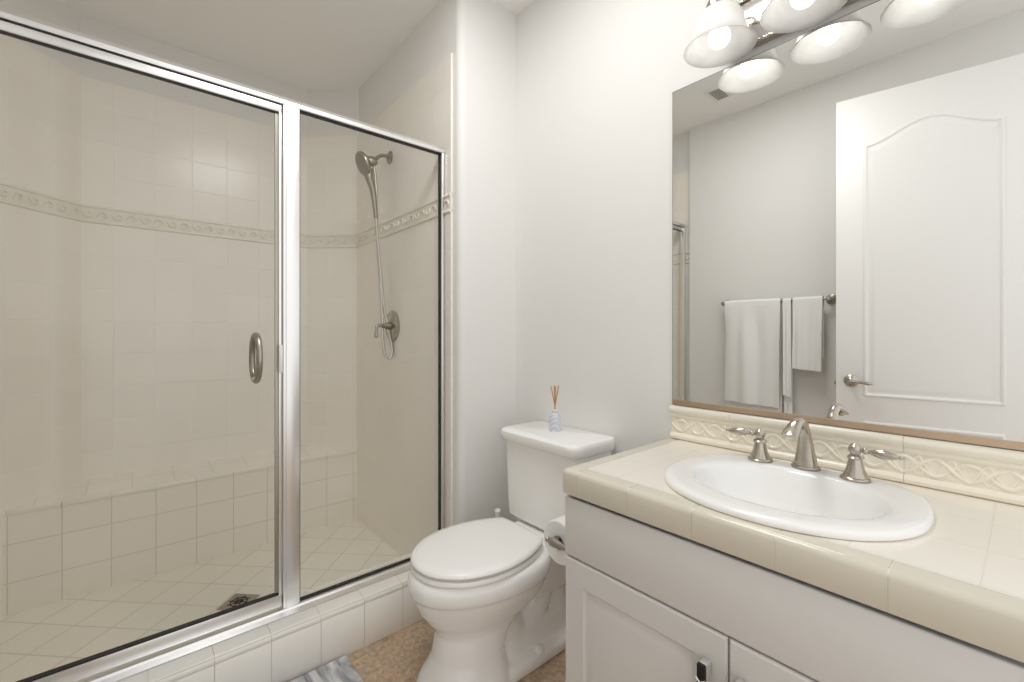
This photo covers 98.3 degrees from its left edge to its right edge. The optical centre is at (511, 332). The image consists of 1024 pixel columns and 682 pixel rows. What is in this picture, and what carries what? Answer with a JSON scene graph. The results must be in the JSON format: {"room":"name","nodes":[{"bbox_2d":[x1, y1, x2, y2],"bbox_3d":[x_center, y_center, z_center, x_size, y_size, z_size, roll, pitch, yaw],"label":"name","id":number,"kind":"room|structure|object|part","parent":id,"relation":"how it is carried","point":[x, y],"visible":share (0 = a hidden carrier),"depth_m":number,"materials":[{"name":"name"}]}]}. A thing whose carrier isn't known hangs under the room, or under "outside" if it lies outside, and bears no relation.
{"room":"bathroom","nodes":[
{"label":"bathroom","id":0,"kind":"room"},
{"bbox_2d":[0,0,79,73],"bbox_3d":[-2.139,-0.180,1.964,0.100,2.699,0.339,0,0,4],"label":"wall","id":1,"kind":"structure","parent":0,"point":[56,12],"depth_m":2.01,"materials":[{"name":"white paint"}]},
{"bbox_2d":[0,181,81,221],"bbox_3d":[-2.083,-0.577,1.960,0.019,0.087,0.339,0,0,4],"label":"trim","id":2,"kind":"structure","parent":1,"relation":"attached to","point":[10,194],"depth_m":1.95,"materials":[{"name":"white tile"}]},
{"bbox_2d":[0,34,80,617],"bbox_3d":[-2.088,-0.035,1.961,0.010,2.408,0.339,0,0,4],"label":"tiled wall","id":3,"kind":"structure","parent":0,"point":[40,253],"depth_m":1.95,"materials":[{"name":"beige tile"}]},
{"bbox_2d":[80,15,306,135],"bbox_3d":[-1.717,-0.180,2.503,1.030,2.699,0.100,0,0,-41],"label":"wall","id":4,"kind":"structure","parent":0,"point":[89,68],"depth_m":2.38,"materials":[{"name":"white paint"}]},
{"bbox_2d":[81,75,306,479],"bbox_3d":[-1.684,-0.035,2.464,1.030,2.408,0.010,0,0,-41],"label":"tiled wall","id":5,"kind":"structure","parent":4,"relation":"attached to","point":[169,320],"depth_m":2.36,"materials":[{"name":"beige tile"}]},
{"bbox_2d":[81,204,306,247],"bbox_3d":[-1.681,-0.577,2.460,1.030,0.087,0.019,0,0,-41],"label":"trim","id":6,"kind":"structure","parent":4,"relation":"attached to","point":[89,213],"depth_m":2.36,"materials":[{"name":"white tile"}]},
{"bbox_2d":[0,519,565,681],"bbox_3d":[-0.597,1.218,1.003,2.800,0.103,4.100,0,0,-41],"label":"floor","id":7,"kind":"structure","parent":0,"point":[40,639],"depth_m":1.85,"materials":[{"name":"beige tile"}]},
{"bbox_2d":[3,445,356,615],"bbox_3d":[-1.606,0.936,2.377,1.483,0.459,0.223,0,0,-41],"label":"shower bench","id":8,"kind":"object","parent":7,"relation":"on","point":[81,537],"visible":0.93,"depth_m":2.14,"materials":[{"name":"beige tile"}]},
{"bbox_2d":[216,593,259,609],"bbox_3d":[-1.182,1.163,1.917,0.116,0.005,0.116,0,0,4],"label":"shower drain","id":9,"kind":"object","parent":7,"relation":"on","point":[236,599],"visible":0.85,"depth_m":1.93,"materials":[{"name":"silver metal"}]},
{"bbox_2d":[117,553,423,681],"bbox_3d":[-0.865,1.077,1.508,1.509,0.184,0.201,0,0,-41],"label":"shower curb","id":10,"kind":"object","parent":7,"relation":"on","point":[286,649],"visible":0.68,"depth_m":1.52,"materials":[{"name":"white tile"}]},
{"bbox_2d":[0,7,444,681],"bbox_3d":[-0.880,0.074,1.523,1.490,1.820,0.144,0,0,-41],"label":"shower door frame","id":11,"kind":"structure","parent":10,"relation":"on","point":[132,658],"depth_m":1.56,"materials":[{"name":"silver glass"}]},
{"bbox_3d":[-1.122,0.080,1.312,0.795,1.766,0.025,0,0,-41],"label":"shower door","id":12,"kind":"part","parent":11,"relation":"part of","materials":[{"name":"clear glass"}]},
{"bbox_3d":[-0.880,-0.822,1.523,1.490,0.029,0.044,0,0,-41],"label":"header rail","id":13,"kind":"part","parent":11,"relation":"part of","materials":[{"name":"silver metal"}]},
{"bbox_3d":[-0.903,0.086,1.549,0.020,0.176,0.075,0,0,-41],"label":"pull handle","id":14,"kind":"part","parent":11,"relation":"part of","materials":[{"name":"silver metal"}]},
{"bbox_3d":[-0.858,0.086,1.496,0.020,0.176,0.075,0,0,-41],"label":"pull handle","id":15,"kind":"part","parent":11,"relation":"part of","materials":[{"name":"silver metal"}]},
{"bbox_3d":[-0.812,0.090,1.557,0.013,0.098,0.006,0,0,-41],"label":"strike plate","id":16,"kind":"part","parent":11,"relation":"part of","materials":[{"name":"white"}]},
{"bbox_3d":[-0.797,0.082,1.592,0.055,1.780,0.044,0,0,-41],"label":"post","id":17,"kind":"part","parent":11,"relation":"part of","materials":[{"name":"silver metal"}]},
{"bbox_2d":[290,655,363,681],"bbox_3d":[-0.643,1.163,1.188,0.600,0.012,0.560,0,0,-41],"label":"bath mat","id":18,"kind":"object","parent":7,"relation":"on","point":[341,669],"visible":1,"depth_m":1.50,"materials":[{"name":"grey fabric"}]},
{"bbox_2d":[495,508,500,516],"bbox_3d":[-0.061,0.969,1.939,0.100,0.399,0.100,0,0,-41],"label":"toilet brush","id":19,"kind":"object","parent":7,"relation":"on","point":[497,510],"visible":0.18,"depth_m":1.93,"materials":[{"name":"white plastic"}]},
{"bbox_2d":[408,421,614,681],"bbox_3d":[-0.016,0.780,1.597,0.744,0.778,0.438,0,0,-41],"label":"toilet","id":20,"kind":"object","parent":7,"relation":"on","point":[491,591],"visible":0.94,"depth_m":1.50,"materials":[{"name":"white ceramic"}]},
{"bbox_3d":[-0.127,0.755,1.518,0.446,0.020,0.362,0,0,-41],"label":"seat","id":21,"kind":"part","parent":20,"relation":"part of","materials":[{"name":"white plastic"}]},
{"bbox_3d":[-0.127,0.729,1.518,0.446,0.024,0.362,0,0,-41],"label":"lid","id":22,"kind":"part","parent":20,"relation":"part of","materials":[{"name":"white plastic"}]},
{"bbox_3d":[-0.033,0.967,1.598,0.720,0.405,0.383,0,0,-41],"label":"bowl","id":23,"kind":"part","parent":20,"relation":"part of","materials":[{"name":"white ceramic"}]},
{"bbox_2d":[549,385,560,431],"bbox_3d":[0.173,0.300,1.773,0.046,0.182,0.049,0,0,-41],"label":"reed diffuser","id":24,"kind":"object","parent":20,"relation":"on","point":[554,417],"visible":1,"depth_m":1.76,"materials":[{"name":"blue glass"}]},
{"bbox_3d":[0.171,0.416,1.757,0.252,0.049,0.438,0,0,-41],"label":"tank lid","id":25,"kind":"part","parent":20,"relation":"part of","materials":[{"name":"white ceramic"}]},
{"bbox_3d":[0.177,0.598,1.763,0.215,0.318,0.408,0,0,-41],"label":"tank","id":26,"kind":"part","parent":20,"relation":"part of","materials":[{"name":"white ceramic"}]},
{"bbox_2d":[565,495,1023,681],"bbox_3d":[0.608,0.798,1.009,0.567,0.742,0.857,0,0,-41],"label":"vanity cabinet","id":27,"kind":"object","parent":7,"relation":"on","point":[645,602],"visible":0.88,"depth_m":0.87,"materials":[{"name":"white paint"}]},
{"bbox_2d":[545,536,564,550],"bbox_3d":[0.186,0.589,1.278,0.171,0.025,0.102,0,0,-41],"label":"toilet paper holder","id":28,"kind":"object","parent":27,"relation":"attached to","point":[554,542],"visible":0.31,"depth_m":1.23,"materials":[{"name":"silver metal"}]},
{"bbox_2d":[544,515,566,565],"bbox_3d":[0.171,0.600,1.300,0.102,0.124,0.124,0,0,-41],"label":"toilet paper roll","id":29,"kind":"object","parent":28,"relation":"hanging from","point":[555,527],"visible":0.27,"depth_m":1.27,"materials":[{"name":"white paper"}]},
{"bbox_3d":[0.283,0.816,1.018,0.019,0.457,0.421,0,0,-41],"label":"door","id":30,"kind":"part","parent":27,"relation":"part of","materials":[{"name":"white paint"}]},
{"bbox_3d":[0.369,0.709,0.864,0.009,0.128,0.017,0,0,-41],"label":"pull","id":31,"kind":"part","parent":27,"relation":"part of","materials":[{"name":"metal"}]},
{"bbox_3d":[0.381,0.661,0.874,0.022,0.029,0.016,0,0,-41],"label":"pull mount","id":32,"kind":"part","parent":27,"relation":"part of","materials":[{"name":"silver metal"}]},
{"bbox_3d":[0.425,0.661,0.822,0.022,0.029,0.016,0,0,-41],"label":"pull mount","id":33,"kind":"part","parent":27,"relation":"part of","materials":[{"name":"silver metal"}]},
{"bbox_3d":[0.562,0.816,0.693,0.019,0.457,0.428,0,0,-41],"label":"door","id":34,"kind":"part","parent":27,"relation":"part of","materials":[{"name":"white paint"}]},
{"bbox_2d":[563,438,1023,662],"bbox_3d":[0.617,0.390,1.021,0.541,0.065,0.863,0,0,-41],"label":"countertop","id":35,"kind":"structure","parent":27,"relation":"on","point":[962,579],"depth_m":0.75,"materials":[{"name":"beige tile"}]},
{"bbox_2d":[664,453,933,541],"bbox_3d":[0.604,0.420,0.997,0.450,0.158,0.498,0,0,-41],"label":"sink","id":36,"kind":"object","parent":35,"relation":"in","point":[777,494],"visible":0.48,"depth_m":0.99,"materials":[{"name":"white ceramic"}]},
{"bbox_2d":[726,417,902,482],"bbox_3d":[0.706,0.274,1.087,0.149,0.134,0.378,0,0,-41],"label":"faucet","id":37,"kind":"object","parent":35,"relation":"on","point":[805,458],"visible":1,"depth_m":1.09,"materials":[{"name":"silver metal"}]},
{"bbox_3d":[0.630,0.271,1.220,0.022,0.021,0.078,0,0,-41],"label":"lever","id":38,"kind":"part","parent":37,"relation":"part of","materials":[{"name":"silver metal"}]},
{"bbox_3d":[0.665,0.297,1.188,0.060,0.086,0.060,0,0,-41],"label":"handle","id":39,"kind":"part","parent":37,"relation":"part of","materials":[{"name":"silver metal"}]},
{"bbox_3d":[0.704,0.270,1.085,0.143,0.127,0.053,0,0,-41],"label":"spout","id":40,"kind":"part","parent":37,"relation":"part of","materials":[{"name":"silver metal"}]},
{"bbox_3d":[0.799,0.297,1.031,0.060,0.086,0.060,0,0,-41],"label":"handle","id":41,"kind":"part","parent":37,"relation":"part of","materials":[{"name":"silver metal"}]},
{"bbox_3d":[0.825,0.271,0.992,0.022,0.021,0.078,0,0,-41],"label":"lever","id":42,"kind":"part","parent":37,"relation":"part of","materials":[{"name":"silver metal"}]},
{"bbox_2d":[59,0,533,90],"bbox_3d":[-0.792,-1.580,1.231,2.800,0.100,3.500,0,0,-41],"label":"ceiling","id":43,"kind":"structure","parent":0,"point":[308,45],"depth_m":2.22,"materials":[{"name":"white paint"}]},
{"bbox_2d":[307,135,356,518],"bbox_3d":[-1.132,-0.035,2.791,0.324,2.408,0.010,0,0,3],"label":"tiled wall","id":44,"kind":"structure","parent":0,"point":[331,272],"depth_m":2.79,"materials":[{"name":"beige tile"}]},
{"bbox_2d":[307,90,357,136],"bbox_3d":[-1.129,-0.180,2.842,0.324,2.699,0.100,0,0,3],"label":"wall","id":45,"kind":"structure","parent":0,"point":[341,102],"depth_m":2.79,"materials":[{"name":"white paint"}]},
{"bbox_2d":[307,234,356,247],"bbox_3d":[-1.132,-0.577,2.786,0.324,0.087,0.019,0,0,3],"label":"trim","id":46,"kind":"structure","parent":45,"relation":"attached to","point":[320,240],"depth_m":2.78,"materials":[{"name":"white tile"}]},
{"bbox_2d":[358,0,515,524],"bbox_3d":[-0.428,-0.180,2.499,0.445,2.699,1.138,0,0,-41],"label":"wall","id":47,"kind":"structure","parent":0,"point":[480,35],"depth_m":2.02,"materials":[{"name":"white paint"}]},
{"bbox_2d":[356,193,452,247],"bbox_3d":[-0.623,-0.577,2.369,0.019,0.087,1.082,0,0,-41],"label":"trim","id":48,"kind":"structure","parent":47,"relation":"attached to","point":[428,211],"depth_m":2.26,"materials":[{"name":"white tile"}]},
{"bbox_2d":[357,53,452,555],"bbox_3d":[-0.619,-0.035,2.372,0.010,2.408,1.082,0,0,-41],"label":"tiled wall","id":49,"kind":"structure","parent":47,"relation":"attached to","point":[397,396],"depth_m":2.27,"materials":[{"name":"beige tile"}]},
{"bbox_2d":[355,151,392,358],"bbox_3d":[-0.723,-0.426,2.337,0.194,1.134,0.123,0,0,-41],"label":"shower","id":50,"kind":"object","parent":49,"relation":"attached to","point":[364,162],"visible":1,"depth_m":2.34,"materials":[{"name":"silver metal"}]},
{"bbox_3d":[-0.707,-0.930,2.374,0.024,0.079,0.116,0,0,38],"label":"shower arm","id":51,"kind":"part","parent":50,"relation":"part of","materials":[{"name":"silver metal"}]},
{"bbox_2d":[374,311,399,340],"bbox_3d":[-0.685,-0.038,2.358,0.110,0.166,0.166,0,0,-41],"label":"shower valve","id":52,"kind":"object","parent":49,"relation":"attached to","point":[393,324],"visible":0.98,"depth_m":2.35,"materials":[{"name":"silver metal"}]},
{"bbox_3d":[-0.703,-0.011,2.335,0.024,0.075,0.055,0,0,31],"label":"lever","id":53,"kind":"part","parent":52,"relation":"part of","materials":[{"name":"silver metal"}]},
{"bbox_3d":[-0.673,-0.038,2.368,0.049,0.044,0.044,0,0,-41],"label":"stem","id":54,"kind":"part","parent":52,"relation":"part of","materials":[{"name":"silver metal"}]},
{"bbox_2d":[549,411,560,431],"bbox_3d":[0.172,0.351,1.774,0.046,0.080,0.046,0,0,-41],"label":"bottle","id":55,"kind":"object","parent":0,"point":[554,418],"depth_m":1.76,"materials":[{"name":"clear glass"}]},
{"bbox_2d":[516,0,1021,520],"bbox_3d":[0.647,-0.180,1.494,0.120,2.699,1.827,0,0,-41],"label":"wall","id":56,"kind":"structure","parent":0,"point":[596,80],"depth_m":1.75,"materials":[{"name":"white paint"}]},
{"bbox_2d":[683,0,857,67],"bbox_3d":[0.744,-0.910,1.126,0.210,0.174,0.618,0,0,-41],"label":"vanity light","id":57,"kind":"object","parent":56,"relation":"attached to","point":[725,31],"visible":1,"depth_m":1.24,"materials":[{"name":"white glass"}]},
{"bbox_3d":[0.624,-0.947,1.302,0.136,0.101,0.074,0,0,-41],"label":"arm","id":58,"kind":"part","parent":57,"relation":"part of","materials":[{"name":"silver metal"}]},
{"bbox_3d":[0.600,-0.865,1.282,0.060,0.080,0.060,0,0,-41],"label":"bulb","id":59,"kind":"part","parent":57,"relation":"part of","materials":[{"name":"white glass"}]},
{"bbox_3d":[0.600,-0.881,1.282,0.194,0.116,0.194,0,0,-41],"label":"lamp shade","id":60,"kind":"part","parent":57,"relation":"part of","materials":[{"name":"white glass"}]},
{"bbox_3d":[0.738,-0.865,1.121,0.060,0.080,0.060,0,0,-41],"label":"bulb","id":61,"kind":"part","parent":57,"relation":"part of","materials":[{"name":"white glass"}]},
{"bbox_3d":[0.738,-0.881,1.121,0.194,0.116,0.194,0,0,-41],"label":"lamp shade","id":62,"kind":"part","parent":57,"relation":"part of","materials":[{"name":"white glass"}]},
{"bbox_2d":[669,405,1023,505],"bbox_3d":[0.816,0.300,1.184,0.024,0.111,0.848,0,0,-41],"label":"backsplash","id":63,"kind":"structure","parent":56,"relation":"attached to","point":[985,472],"depth_m":1.07,"materials":[{"name":"beige tile"}]},
{"bbox_2d":[672,0,1023,450],"bbox_3d":[0.823,-0.289,1.189,0.009,1.064,0.848,0,0,-41],"label":"wall mirror","id":64,"kind":"object","parent":56,"relation":"attached to","point":[848,191],"visible":1,"depth_m":1.11,"materials":[{"name":"white mirror"}]}
]}

